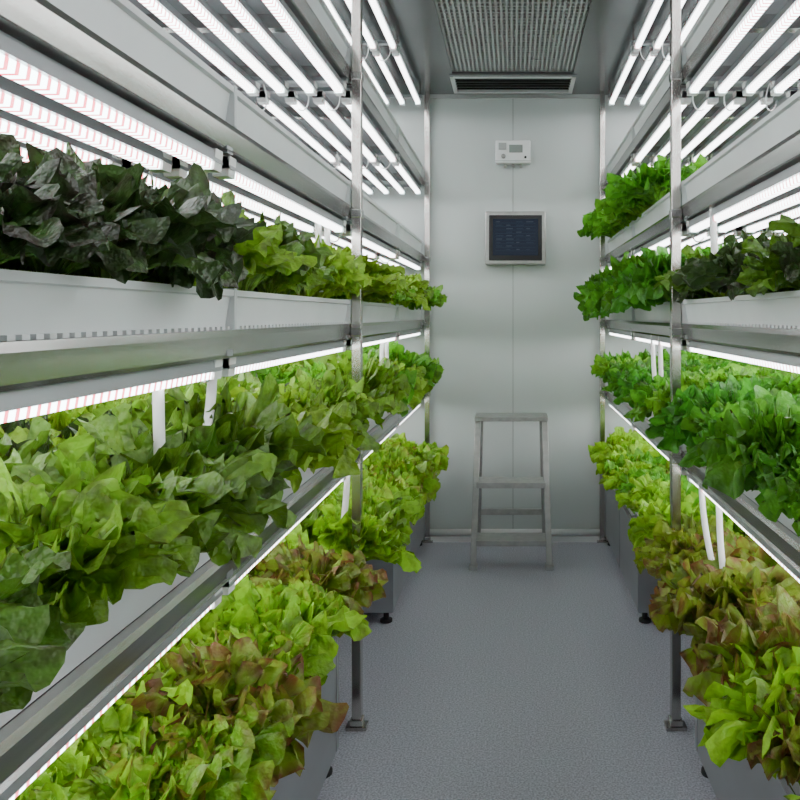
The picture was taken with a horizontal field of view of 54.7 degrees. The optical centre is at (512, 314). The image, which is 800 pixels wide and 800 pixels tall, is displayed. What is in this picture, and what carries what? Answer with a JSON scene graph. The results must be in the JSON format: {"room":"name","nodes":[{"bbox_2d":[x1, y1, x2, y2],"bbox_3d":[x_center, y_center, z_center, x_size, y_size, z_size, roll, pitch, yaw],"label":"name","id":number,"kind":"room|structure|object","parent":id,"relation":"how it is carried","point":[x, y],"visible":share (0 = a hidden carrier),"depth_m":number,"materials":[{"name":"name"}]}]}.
{"room":"indoor vertical farm","nodes":[
{"label":"indoor vertical farm","id":0,"kind":"room"},
{"bbox_2d":[317,541,716,799],"bbox_3d":[0.000,1.215,1.735,2.620,0.050,4.670,0,0,0],"label":"floor","id":1,"kind":"structure","parent":0,"point":[510,677],"depth_m":2.40,"materials":[{"name":"plastic"}]},
{"bbox_2d":[0,0,432,799],"bbox_3d":[-0.784,0.014,2.101,0.731,2.352,3.808,0,0,0],"label":"rack","id":2,"kind":"object","parent":1,"relation":"on","point":[281,107],"visible":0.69,"depth_m":1.16,"materials":[{"name":"metal"}]},
{"bbox_2d":[0,133,266,300],"bbox_3d":[-0.741,-0.139,0.770,0.834,0.238,1.090,0,0,0],"label":"plants","id":3,"kind":"object","parent":2,"relation":"on","point":[61,213],"visible":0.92,"depth_m":0.83,"materials":[{"name":"green plant"}]},
{"bbox_2d":[0,368,394,712],"bbox_3d":[-0.765,0.219,1.228,0.949,0.245,2.070,0,0,0],"label":"plants","id":4,"kind":"object","parent":2,"relation":"on","point":[89,512],"visible":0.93,"depth_m":0.94,"materials":[{"name":"green plant"}]},
{"bbox_2d":[28,190,371,297],"bbox_3d":[-0.741,-0.130,1.675,0.794,0.216,1.069,0,0,0],"label":"plants","id":5,"kind":"object","parent":2,"relation":"on","point":[278,259],"visible":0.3,"depth_m":1.45,"materials":[{"name":"green plant"}]},
{"bbox_2d":[14,522,388,799],"bbox_3d":[-0.735,0.666,1.413,0.894,0.247,1.661,0,0,0],"label":"plants","id":6,"kind":"object","parent":2,"relation":"on","point":[220,714],"visible":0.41,"depth_m":1.26,"materials":[{"name":"green plant"}]},
{"bbox_2d":[244,340,444,428],"bbox_3d":[-0.743,0.220,3.048,0.915,0.273,1.887,0,0,0],"label":"plants","id":7,"kind":"object","parent":2,"relation":"on","point":[406,377],"visible":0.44,"depth_m":2.53,"materials":[{"name":"green plant"}]},
{"bbox_2d":[289,248,447,310],"bbox_3d":[-0.737,-0.122,3.028,0.837,0.206,1.789,0,0,0],"label":"plants","id":8,"kind":"object","parent":2,"relation":"on","point":[389,284],"visible":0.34,"depth_m":2.52,"materials":[{"name":"green plant"}]},
{"bbox_2d":[300,432,448,573],"bbox_3d":[-0.725,0.651,2.963,0.927,0.272,1.854,0,0,0],"label":"plants","id":9,"kind":"object","parent":2,"relation":"on","point":[400,478],"visible":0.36,"depth_m":2.52,"materials":[{"name":"green plant"}]},
{"bbox_2d":[270,636,338,799],"bbox_3d":[-0.779,1.002,1.100,0.642,0.376,1.812,0,0,0],"label":"tank","id":10,"kind":"object","parent":1,"relation":"on","point":[320,753],"visible":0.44,"depth_m":1.80,"materials":[{"name":"metal"}]},
{"bbox_2d":[363,505,424,623],"bbox_3d":[-0.779,1.002,3.440,0.642,0.376,1.052,0,0,0],"label":"tank","id":11,"kind":"object","parent":1,"relation":"on","point":[396,576],"visible":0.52,"depth_m":2.93,"materials":[{"name":"metal"}]},
{"bbox_2d":[469,413,553,569],"bbox_3d":[-0.008,0.842,3.757,0.396,0.697,0.435,0,0,0],"label":"step ladder","id":12,"kind":"object","parent":1,"relation":"on","point":[478,538],"visible":1,"depth_m":3.64,"materials":[{"name":"metal"}]},
{"bbox_2d":[605,489,660,623],"bbox_3d":[0.789,1.002,3.440,0.622,0.376,1.052,0,0,0],"label":"tank","id":13,"kind":"object","parent":1,"relation":"on","point":[640,586],"visible":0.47,"depth_m":3.23,"materials":[{"name":"metal"}]},
{"bbox_2d":[588,426,746,550],"bbox_3d":[0.769,0.655,3.050,0.812,0.232,1.706,0,0,0],"label":"plants","id":14,"kind":"object","parent":13,"relation":"in","point":[628,463],"visible":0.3,"depth_m":2.84,"materials":[{"name":"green plant"}]},
{"bbox_2d":[597,0,799,730],"bbox_3d":[0.794,0.014,2.101,0.712,2.352,3.808,0,0,0],"label":"rack","id":15,"kind":"object","parent":1,"relation":"on","point":[728,93],"visible":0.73,"depth_m":2.05,"materials":[{"name":"metal"}]},
{"bbox_2d":[577,153,707,239],"bbox_3d":[0.753,-0.477,3.164,0.901,0.245,1.457,0,0,0],"label":"plants","id":16,"kind":"object","parent":15,"relation":"on","point":[628,196],"visible":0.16,"depth_m":2.61,"materials":[{"name":"green plant"}]},
{"bbox_2d":[573,244,722,320],"bbox_3d":[0.723,-0.125,3.082,0.938,0.313,1.890,0,0,0],"label":"plants","id":17,"kind":"object","parent":15,"relation":"on","point":[630,281],"visible":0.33,"depth_m":2.46,"materials":[{"name":"green plant"}]},
{"bbox_2d":[590,348,799,421],"bbox_3d":[0.769,0.243,3.026,0.861,0.251,1.843,0,0,0],"label":"plants","id":18,"kind":"object","parent":15,"relation":"on","point":[630,380],"visible":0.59,"depth_m":2.64,"materials":[{"name":"green plant"}]},
{"bbox_2d":[645,374,799,536],"bbox_3d":[0.755,0.244,1.440,0.849,0.223,1.605,0,0,0],"label":"plants","id":19,"kind":"object","parent":15,"relation":"on","point":[747,437],"visible":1,"depth_m":1.44,"materials":[{"name":"green plant"}]},
{"bbox_2d":[653,214,799,303],"bbox_3d":[0.760,-0.130,1.426,0.816,0.204,1.552,0,0,0],"label":"plants","id":20,"kind":"object","parent":15,"relation":"on","point":[752,266],"visible":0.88,"depth_m":1.47,"materials":[{"name":"green plant"}]},
{"bbox_2d":[695,696,799,799],"bbox_3d":[0.789,1.002,1.100,0.622,0.376,1.812,0,0,0],"label":"tank","id":21,"kind":"object","parent":1,"relation":"on","point":[734,780],"visible":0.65,"depth_m":1.62,"materials":[{"name":"metal"}]},
{"bbox_2d":[633,513,799,799],"bbox_3d":[0.742,0.643,1.520,0.924,0.264,1.678,0,0,0],"label":"plants","id":22,"kind":"object","parent":21,"relation":"in","point":[742,617],"visible":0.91,"depth_m":1.49,"materials":[{"name":"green plant"}]},
{"bbox_2d":[351,95,685,528],"bbox_3d":[0.000,0.013,4.045,2.520,2.354,0.050,0,0,0],"label":"wall","id":23,"kind":"structure","parent":0,"point":[505,338],"depth_m":4.02,"materials":[{"name":"white metal"}]},
{"bbox_2d":[495,140,530,167],"bbox_3d":[0.000,-0.845,3.993,0.184,0.140,0.052,0,0,0],"label":"sensor","id":24,"kind":"object","parent":23,"relation":"attached to","point":[512,152],"visible":1,"depth_m":3.98,"materials":[{"name":"white plastic"}]},
{"bbox_2d":[430,94,598,98],"bbox_3d":[0.000,-1.154,4.014,0.920,0.020,0.012,0,0,0],"label":"trim","id":25,"kind":"structure","parent":23,"relation":"attached to","point":[432,96],"depth_m":4.01,"materials":[{"name":"silver metal"}]},
{"bbox_2d":[422,529,607,541],"bbox_3d":[0.000,1.157,3.997,1.000,0.066,0.045,0,0,0],"label":"baseboard","id":26,"kind":"structure","parent":23,"relation":"attached to","point":[437,535],"depth_m":3.98,"materials":[{"name":"white plastic"}]},
{"bbox_2d":[485,211,545,264],"bbox_3d":[0.013,-0.402,3.985,0.316,0.276,0.068,0,0,0],"label":"monitor","id":27,"kind":"object","parent":23,"relation":"attached to","point":[511,237],"visible":1,"depth_m":3.95,"materials":[{"name":"metal"}]},
{"bbox_2d":[332,0,709,94],"bbox_3d":[0.000,-1.186,1.735,2.620,0.056,4.670,0,0,0],"label":"ceiling","id":28,"kind":"structure","parent":0,"point":[607,49],"depth_m":3.27,"materials":[{"name":"metal"}]},
{"bbox_2d":[428,0,596,93],"bbox_3d":[-0.002,-1.144,2.537,0.605,0.039,2.675,0,0,0],"label":"ceiling air vent","id":29,"kind":"object","parent":28,"relation":"attached to","point":[488,46],"depth_m":3.19,"materials":[{"name":"grey metal"}]}
]}

